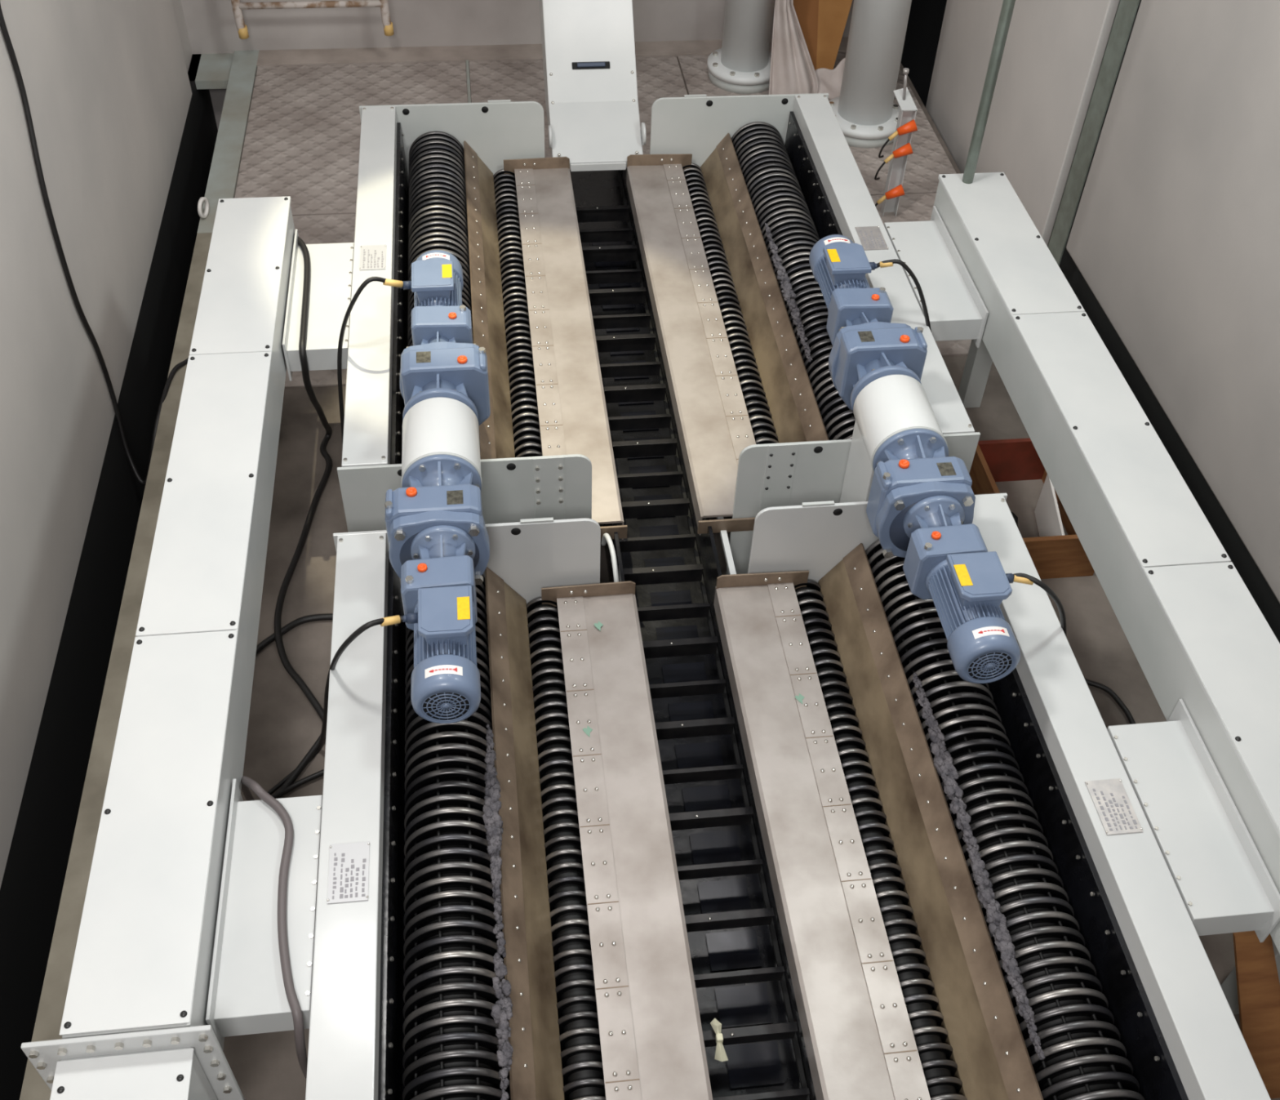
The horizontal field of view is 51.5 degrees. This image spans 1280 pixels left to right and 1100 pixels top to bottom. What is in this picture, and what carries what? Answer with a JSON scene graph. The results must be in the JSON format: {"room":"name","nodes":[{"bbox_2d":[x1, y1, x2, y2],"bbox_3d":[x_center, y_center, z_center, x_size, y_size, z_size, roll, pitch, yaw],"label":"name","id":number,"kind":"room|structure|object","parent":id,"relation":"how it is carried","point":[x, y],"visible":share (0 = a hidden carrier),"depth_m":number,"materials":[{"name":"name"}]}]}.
{"room":"factory machine room","nodes":[
{"label":"factory machine room","id":0,"kind":"room"},
{"bbox_2d":[0,0,217,1099],"bbox_3d":[-2.080,-0.767,3.574,0.203,5.700,8.900,-4,46,-6],"label":"wall","id":1,"kind":"structure","parent":0,"point":[108,88],"depth_m":4.88,"materials":[{"name":"grey paint"}]},
{"bbox_2d":[0,3,188,485],"bbox_3d":[-2.004,-1.435,4.859,0.236,2.613,0.725,12,47,9],"label":"cable","id":2,"kind":"object","parent":1,"relation":"attached to","point":[2,24],"visible":0.87,"depth_m":4.91,"materials":[{"name":"black plastic"}]},
{"bbox_2d":[171,0,192,71],"bbox_3d":[-2.607,-4.297,6.024,0.200,4.350,0.750,-4,46,-6],"label":"wall","id":3,"kind":"structure","parent":0,"point":[176,4],"depth_m":7.45,"materials":[{"name":"grey paint"}]},
{"bbox_2d":[180,0,853,128],"bbox_3d":[-0.605,-4.092,6.852,4.120,5.700,0.170,-4,46,-6],"label":"wall","id":4,"kind":"structure","parent":0,"point":[211,24],"depth_m":7.70,"materials":[{"name":"grey paint"}]},
{"bbox_2d":[197,49,259,232],"bbox_3d":[-2.170,-2.172,7.075,0.140,0.114,1.910,-4,46,-6],"label":"trim","id":5,"kind":"structure","parent":4,"relation":"attached to","point":[226,158],"depth_m":7.02,"materials":[{"name":"grey metal"}]},
{"bbox_2d":[197,196,209,217],"bbox_3d":[-2.117,-1.660,6.433,0.016,0.100,0.100,7,46,4],"label":"ring","id":6,"kind":"object","parent":5,"relation":"on","point":[202,199],"visible":1,"depth_m":6.42,"materials":[{"name":"white plastic"}]},
{"bbox_2d":[231,0,394,39],"bbox_3d":[-1.779,-4.054,6.383,0.860,3.151,0.257,-4,46,-6],"label":"ladder","id":7,"kind":"object","parent":4,"relation":"attached to","point":[237,6],"visible":1,"depth_m":7.32,"materials":[{"name":"white metal"}]},
{"bbox_2d":[256,36,848,66],"bbox_3d":[-0.339,-2.949,7.837,3.750,0.014,0.175,-4,46,-6],"label":"trim","id":8,"kind":"structure","parent":4,"relation":"attached to","point":[687,47],"depth_m":7.74,"materials":[{"name":"paint"}]},
{"bbox_2d":[187,51,1279,1099],"bbox_3d":[-0.038,0.253,4.932,4.150,0.258,8.830,-4,46,-6],"label":"floor","id":9,"kind":"structure","parent":0,"point":[283,724],"depth_m":5.55,"materials":[{"name":"tile"}]},
{"bbox_2d":[19,232,212,1099],"bbox_3d":[-1.657,0.992,4.040,0.140,0.112,6.920,-4,46,-6],"label":"floor edge","id":10,"kind":"structure","parent":9,"relation":"attached to","point":[47,1025],"depth_m":4.39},
{"bbox_2d":[59,195,295,1038],"bbox_3d":[-1.270,0.148,4.181,0.263,0.906,3.234,-4,46,-6],"label":"trunking","id":11,"kind":"object","parent":9,"relation":"on","point":[144,953],"visible":0.96,"depth_m":3.44,"materials":[{"name":"white paint"}]},
{"bbox_2d":[20,1024,244,1099],"bbox_3d":[-1.017,1.472,2.510,0.375,0.385,0.980,-4,46,-6],"label":"flanged trunking","id":12,"kind":"object","parent":11,"relation":"attached to","point":[183,1063],"visible":1,"depth_m":2.72,"materials":[{"name":"white paint"}]},
{"bbox_2d":[205,778,322,1050],"bbox_3d":[-0.879,0.848,3.178,0.216,0.160,0.630,-4,46,-6],"label":"box","id":13,"kind":"object","parent":11,"relation":"attached to","point":[246,995],"visible":0.91,"depth_m":3.11,"materials":[{"name":"white paint"}]},
{"bbox_2d":[240,775,307,1078],"bbox_3d":[-0.927,0.938,3.520,0.122,0.754,1.068,-15,48,-16],"label":"cable","id":14,"kind":"object","parent":13,"relation":"on","point":[299,1029],"visible":0.87,"depth_m":3.11,"materials":[{"name":"grey plastic"}]},
{"bbox_2d":[282,228,354,380],"bbox_3d":[-1.165,-0.915,4.870,0.216,0.160,0.720,-4,46,-6],"label":"box","id":15,"kind":"object","parent":11,"relation":"attached to","point":[331,264],"visible":0.84,"depth_m":4.78,"materials":[{"name":"white paint"}]},
{"bbox_2d":[255,613,333,654],"bbox_3d":[-1.218,0.306,4.639,0.515,0.026,0.136,-24,52,-23],"label":"cable","id":16,"kind":"object","parent":9,"relation":"on","point":[326,616],"visible":0.48,"depth_m":4.67,"materials":[{"name":"black plastic"}]},
{"bbox_2d":[271,768,324,798],"bbox_3d":[-1.046,0.721,4.234,0.338,0.039,0.031,-28,53,-26],"label":"cable","id":17,"kind":"object","parent":9,"relation":"on","point":[320,773],"visible":0.59,"depth_m":4.22,"materials":[{"name":"black plastic"}]},
{"bbox_2d":[274,234,332,798],"bbox_3d":[-1.202,-0.201,4.621,0.222,0.762,2.089,-4,46,-6],"label":"cable","id":18,"kind":"object","parent":9,"relation":"on","point":[306,287],"visible":0.91,"depth_m":4.74,"materials":[{"name":"black plastic"}]},
{"bbox_2d":[466,59,471,102],"bbox_3d":[-0.911,-2.270,7.157,0.016,0.012,1.590,-4,46,-6],"label":"trim","id":19,"kind":"structure","parent":9,"relation":"on","point":[467,60],"depth_m":7.51,"materials":[{"name":"grey metal"}]},
{"bbox_2d":[337,99,626,539],"bbox_3d":[-0.641,-0.862,5.288,0.925,0.758,2.369,-4,46,-6],"label":"machine","id":20,"kind":"object","parent":9,"relation":"on","point":[575,476],"visible":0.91,"depth_m":5.06,"materials":[{"name":"white paint"}]},
{"bbox_2d":[407,130,473,346],"bbox_3d":[-0.779,-0.952,5.181,0.252,0.252,2.311,-4,46,-6],"label":"roller","id":21,"kind":"object","parent":20,"relation":"attached to","point":[437,219],"visible":0.39,"depth_m":5.51,"materials":[{"name":"black metal"}]},
{"bbox_2d":[400,249,490,425],"bbox_3d":[-0.656,-0.683,4.421,0.285,0.309,0.831,-4,46,-6],"label":"motor","id":22,"kind":"object","parent":20,"relation":"on","point":[443,360],"visible":0.9,"depth_m":4.25,"materials":[{"name":"blue paint"}]},
{"bbox_2d":[337,276,403,447],"bbox_3d":[-0.955,-0.546,4.757,0.328,1.036,0.066,-4,46,-6],"label":"cable","id":23,"kind":"object","parent":22,"relation":"attached to","point":[387,282],"visible":0.85,"depth_m":4.52,"materials":[{"name":"black plastic"}]},
{"bbox_2d":[400,396,482,484],"bbox_3d":[-0.613,-0.028,4.281,0.237,0.988,0.259,-4,46,-6],"label":"cover","id":24,"kind":"object","parent":22,"relation":"attached to","point":[439,425],"visible":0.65,"depth_m":3.94,"materials":[{"name":"white metal"}]},
{"bbox_2d":[493,168,542,457],"bbox_3d":[-0.483,-0.876,5.310,0.132,0.132,2.311,-4,46,-6],"label":"roller","id":25,"kind":"object","parent":20,"relation":"attached to","point":[523,397],"visible":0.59,"depth_m":5.27,"materials":[{"name":"black metal"}]},
{"bbox_2d":[539,0,645,171],"bbox_3d":[-0.256,-2.710,6.155,0.441,1.253,1.486,-4,46,-6],"label":"chute","id":26,"kind":"object","parent":20,"relation":"on","point":[588,46],"depth_m":6.13,"materials":[{"name":"white paint"}]},
{"bbox_2d":[600,533,619,582],"bbox_3d":[-0.092,0.046,4.435,0.026,0.111,0.265,-8,47,-10],"label":"strap","id":27,"kind":"object","parent":20,"relation":"attached to","point":[606,538],"visible":0.8,"depth_m":4.42,"materials":[{"name":"white paint"}]},
{"bbox_2d":[305,517,712,1099],"bbox_3d":[-0.335,1.026,3.476,0.925,0.758,2.370,-4,46,-6],"label":"machine","id":28,"kind":"object","parent":9,"relation":"on","point":[651,1039],"visible":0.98,"depth_m":3.50,"materials":[{"name":"white paint"}]},
{"bbox_2d":[267,614,403,795],"bbox_3d":[-0.899,0.476,3.805,0.510,1.033,0.257,28,51,22],"label":"cable","id":29,"kind":"object","parent":28,"relation":"attached to","point":[397,619],"visible":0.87,"depth_m":3.50,"materials":[{"name":"black plastic"}]},
{"bbox_2d":[384,454,489,723],"bbox_3d":[-0.551,0.116,3.653,0.285,0.309,0.831,-4,46,-6],"label":"motor","id":30,"kind":"object","parent":28,"relation":"on","point":[437,535],"visible":1,"depth_m":3.57,"materials":[{"name":"blue paint"}]},
{"bbox_2d":[421,691,471,721],"bbox_3d":[-0.490,0.395,3.354,0.123,0.123,0.004,-4,46,-6],"label":"fan grille","id":31,"kind":"object","parent":30,"relation":"attached to","point":[436,706],"depth_m":3.35,"materials":[{"name":"blue metal"}]},
{"bbox_2d":[402,574,511,1099],"bbox_3d":[-0.493,0.809,3.491,0.252,0.252,1.957,-4,46,-6],"label":"roller","id":32,"kind":"object","parent":28,"relation":"attached to","point":[450,1043],"visible":0.66,"depth_m":3.29,"materials":[{"name":"black metal"}]},
{"bbox_2d":[482,724,513,1099],"bbox_3d":[-0.352,0.887,3.270,0.055,0.039,1.123,-4,46,-6],"label":"residue","id":33,"kind":"object","parent":32,"relation":"attached to","point":[501,1012],"visible":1,"depth_m":3.26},
{"bbox_2d":[525,596,605,1099],"bbox_3d":[-0.198,0.885,3.620,0.132,0.132,1.957,-4,46,-6],"label":"roller","id":34,"kind":"object","parent":28,"relation":"attached to","point":[582,1072],"visible":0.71,"depth_m":3.58,"materials":[{"name":"black metal"}]},
{"bbox_2d":[569,168,816,1099],"bbox_3d":[0.048,-0.093,4.782,0.334,0.360,5.700,-4,46,-6],"label":"conveyor","id":35,"kind":"object","parent":9,"relation":"on","point":[743,980],"visible":0.61,"depth_m":4.36,"materials":[{"name":"black metal"}]},
{"bbox_2d":[710,1017,728,1061],"bbox_3d":[0.206,1.270,3.435,0.036,0.052,0.108,-4,46,-6],"label":"tissue","id":36,"kind":"object","parent":35,"relation":"on","point":[720,1053],"visible":1,"depth_m":3.42,"materials":[{"name":"beige paper"}]},
{"bbox_2d":[706,0,774,93],"bbox_3d":[0.646,-3.889,6.468,0.420,3.350,0.420,-4,46,-6],"label":"vertical pipe","id":37,"kind":"object","parent":9,"relation":"on","point":[742,64],"visible":0.91,"depth_m":7.44,"materials":[{"name":"white metal"}]},
{"bbox_2d":[768,0,818,94],"bbox_3d":[0.863,-2.893,7.148,0.310,1.001,0.159,6,46,4],"label":"cloth sack","id":38,"kind":"object","parent":9,"relation":"on","point":[793,71],"visible":0.88,"depth_m":7.30,"materials":[{"name":"white fabric"}]},
{"bbox_2d":[626,93,980,574],"bbox_3d":[0.519,-0.935,5.409,0.925,0.758,2.369,-4,46,-6],"label":"machine","id":39,"kind":"object","parent":9,"relation":"on","point":[728,473],"visible":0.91,"depth_m":5.24,"materials":[{"name":"white paint"}]},
{"bbox_2d":[716,516,736,574],"bbox_3d":[0.297,0.004,4.497,0.020,0.020,0.348,-4,46,-6],"label":"bar","id":40,"kind":"object","parent":39,"relation":"attached to","point":[730,562],"visible":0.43,"depth_m":4.48,"materials":[{"name":"white paint"}]},
{"bbox_2d":[682,162,779,444],"bbox_3d":[0.360,-0.928,5.397,0.132,0.132,2.311,-4,46,-6],"label":"roller","id":41,"kind":"object","parent":39,"relation":"attached to","point":[763,428],"visible":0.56,"depth_m":5.35,"materials":[{"name":"black metal"}]},
{"bbox_2d":[731,121,855,439],"bbox_3d":[0.664,-1.042,5.331,0.252,0.252,2.311,-4,46,-6],"label":"roller","id":42,"kind":"object","parent":39,"relation":"attached to","point":[778,200],"visible":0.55,"depth_m":5.41,"materials":[{"name":"black metal"}]},
{"bbox_2d":[764,222,812,361],"bbox_3d":[0.570,-1.014,5.147,0.053,0.035,0.906,-5,46,-7],"label":"residue","id":43,"kind":"object","parent":42,"relation":"attached to","point":[788,293],"visible":1,"depth_m":5.12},
{"bbox_2d":[808,234,927,409],"bbox_3d":[0.758,-0.772,4.568,0.285,0.309,0.831,-4,46,-6],"label":"motor","id":44,"kind":"object","parent":39,"relation":"on","point":[868,347],"visible":0.92,"depth_m":4.43,"materials":[{"name":"blue paint"}]},
{"bbox_2d":[839,373,947,502],"bbox_3d":[0.801,-0.116,4.428,0.237,0.988,0.259,-4,46,-6],"label":"cover","id":45,"kind":"object","parent":44,"relation":"attached to","point":[888,406],"visible":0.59,"depth_m":4.12,"materials":[{"name":"white metal"}]},
{"bbox_2d":[876,258,931,331],"bbox_3d":[0.984,-0.656,4.964,0.354,1.013,0.075,-4,46,-6],"label":"cable","id":46,"kind":"object","parent":39,"relation":"attached to","point":[888,263],"visible":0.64,"depth_m":4.63,"materials":[{"name":"black plastic"}]},
{"bbox_2d":[793,0,852,70],"bbox_3d":[1.107,-3.247,7.362,0.600,1.200,0.662,-4,46,-6],"label":"cardboard sheet","id":47,"kind":"object","parent":9,"relation":"on","point":[822,23],"visible":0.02,"depth_m":7.43,"materials":[{"name":"brown cardboard"}]},
{"bbox_2d":[815,57,845,98],"bbox_3d":[1.103,-2.643,7.476,0.246,0.201,0.165,-4,46,-6],"label":"cloth bundle","id":48,"kind":"object","parent":9,"relation":"on","point":[829,81],"visible":0.6,"depth_m":7.46,"materials":[{"name":"white fabric"}]},
{"bbox_2d":[829,0,911,147],"bbox_3d":[1.270,-3.473,6.091,0.440,3.350,0.440,-4,46,-6],"label":"vertical pipe","id":49,"kind":"object","parent":9,"relation":"on","point":[866,113],"visible":0.84,"depth_m":6.94,"materials":[{"name":"white metal"}]},
{"bbox_2d":[874,67,917,216],"bbox_3d":[1.227,-1.957,6.429,0.168,0.766,0.158,-4,46,-6],"label":"post","id":50,"kind":"object","parent":9,"relation":"on","point":[906,125],"visible":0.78,"depth_m":6.40,"materials":[{"name":"grey metal"}]},
{"bbox_2d":[713,493,1271,1099],"bbox_3d":[0.826,0.953,3.597,0.925,0.758,2.370,-4,46,-6],"label":"machine","id":51,"kind":"object","parent":9,"relation":"on","point":[1180,1034],"visible":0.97,"depth_m":3.52,"materials":[{"name":"white paint"}]},
{"bbox_2d":[794,579,967,1099],"bbox_3d":[0.646,0.832,3.707,0.132,0.132,1.957,-4,46,-6],"label":"roller","id":52,"kind":"object","parent":51,"relation":"attached to","point":[939,1071],"visible":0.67,"depth_m":3.63,"materials":[{"name":"black metal"}]},
{"bbox_2d":[866,428,1020,683],"bbox_3d":[0.863,0.027,3.800,0.285,0.309,0.831,-4,46,-6],"label":"motor","id":53,"kind":"object","parent":51,"relation":"on","point":[921,504],"visible":1,"depth_m":3.73,"materials":[{"name":"blue paint"}]},
{"bbox_2d":[967,651,1013,680],"bbox_3d":[0.924,0.307,3.501,0.123,0.123,0.004,-4,46,-6],"label":"fan grille","id":54,"kind":"object","parent":53,"relation":"attached to","point":[981,665],"depth_m":3.50,"materials":[{"name":"blue metal"}]},
{"bbox_2d":[1013,573,1066,635],"bbox_3d":[1.171,0.386,3.977,0.386,0.994,0.077,-15,48,-16],"label":"cable","id":55,"kind":"object","parent":53,"relation":"attached to","point":[1024,578],"visible":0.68,"depth_m":3.59,"materials":[{"name":"black plastic"}]},
{"bbox_2d":[865,538,1144,1099],"bbox_3d":[0.950,0.719,3.641,0.252,0.252,1.957,-4,46,-6],"label":"roller","id":56,"kind":"object","parent":51,"relation":"attached to","point":[1085,1059],"visible":0.62,"depth_m":3.41,"materials":[{"name":"black metal"}]},
{"bbox_2d":[912,672,1044,1059],"bbox_3d":[0.861,0.767,3.441,0.056,0.039,1.137,-4,46,-6],"label":"residue","id":57,"kind":"object","parent":56,"relation":"attached to","point":[943,760],"visible":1,"depth_m":3.38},
{"bbox_2d":[1010,511,1017,525],"bbox_3d":[1.423,-0.117,5.150,0.097,0.050,0.098,-4,46,-6],"label":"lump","id":58,"kind":"object","parent":9,"relation":"on","point":[1015,517],"visible":0.09,"depth_m":5.14,"materials":[{"name":"black"}]},
{"bbox_2d":[968,437,1094,578],"bbox_3d":[1.481,-0.163,5.086,0.390,0.210,0.555,-4,46,-6],"label":"wooden crate","id":59,"kind":"object","parent":9,"relation":"on","point":[1054,553],"visible":0.44,"depth_m":5.09,"materials":[{"name":"brown wood"}]},
{"bbox_2d":[933,172,1279,1014],"bbox_3d":[1.545,0.334,4.123,0.267,0.906,4.234,-4,46,-6],"label":"trunking","id":60,"kind":"object","parent":9,"relation":"on","point":[1197,635],"visible":0.94,"depth_m":4.01,"materials":[{"name":"grey paint"}]},
{"bbox_2d":[884,205,988,347],"bbox_3d":[1.116,-1.057,5.106,0.212,0.160,0.720,-4,46,-6],"label":"box","id":61,"kind":"object","parent":60,"relation":"attached to","point":[957,310],"visible":0.78,"depth_m":5.02,"materials":[{"name":"white paint"}]},
{"bbox_2d":[961,0,1015,183],"bbox_3d":[1.329,-2.405,4.226,0.042,2.749,0.042,-4,46,-6],"label":"tube","id":62,"kind":"object","parent":60,"relation":"on","point":[1006,11],"visible":1,"depth_m":4.92,"materials":[{"name":"metal"}]},
{"bbox_2d":[1106,698,1279,942],"bbox_3d":[1.400,0.693,3.427,0.212,0.160,0.635,-4,46,-6],"label":"box","id":63,"kind":"object","parent":60,"relation":"attached to","point":[1224,883],"visible":0.91,"depth_m":3.36,"materials":[{"name":"white paint"}]},
{"bbox_2d":[1084,677,1135,724],"bbox_3d":[1.530,0.559,4.515,0.391,0.018,0.370,8,46,5],"label":"cable","id":64,"kind":"object","parent":9,"relation":"on","point":[1105,688],"visible":0.39,"depth_m":4.56,"materials":[{"name":"black plastic"}]},
{"bbox_2d":[1232,930,1279,1098],"bbox_3d":[1.693,1.256,3.583,0.150,0.410,0.336,-13,48,-15],"label":"plywood board","id":65,"kind":"object","parent":9,"relation":"on","point":[1258,984],"visible":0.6,"depth_m":3.57,"materials":[{"name":"brown wood"}]},
{"bbox_2d":[900,0,946,106],"bbox_3d":[2.016,-4.932,7.779,1.380,5.700,0.100,-4,46,-6],"label":"wall","id":66,"kind":"structure","parent":0,"point":[926,17],"depth_m":9.17,"materials":[{"name":"black"}]},
{"bbox_2d":[925,0,1279,602],"bbox_3d":[2.259,-1.166,3.347,0.120,4.550,8.150,-4,46,-6],"label":"wall","id":67,"kind":"structure","parent":0,"point":[1175,233],"depth_m":5.01,"materials":[{"name":"white paint"}]},
{"bbox_2d":[1047,0,1139,266],"bbox_3d":[1.991,-2.734,4.678,0.062,4.100,0.150,-4,46,-6],"label":"trim","id":68,"kind":"structure","parent":67,"relation":"attached to","point":[1126,12],"depth_m":5.62,"materials":[{"name":"metal"}]},
{"bbox_2d":[1058,0,1279,643],"bbox_3d":[2.390,-0.776,3.776,0.180,5.700,8.150,-4,46,-6],"label":"trim","id":69,"kind":"structure","parent":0,"point":[1257,585],"depth_m":5.36,"materials":[{"name":"black"}]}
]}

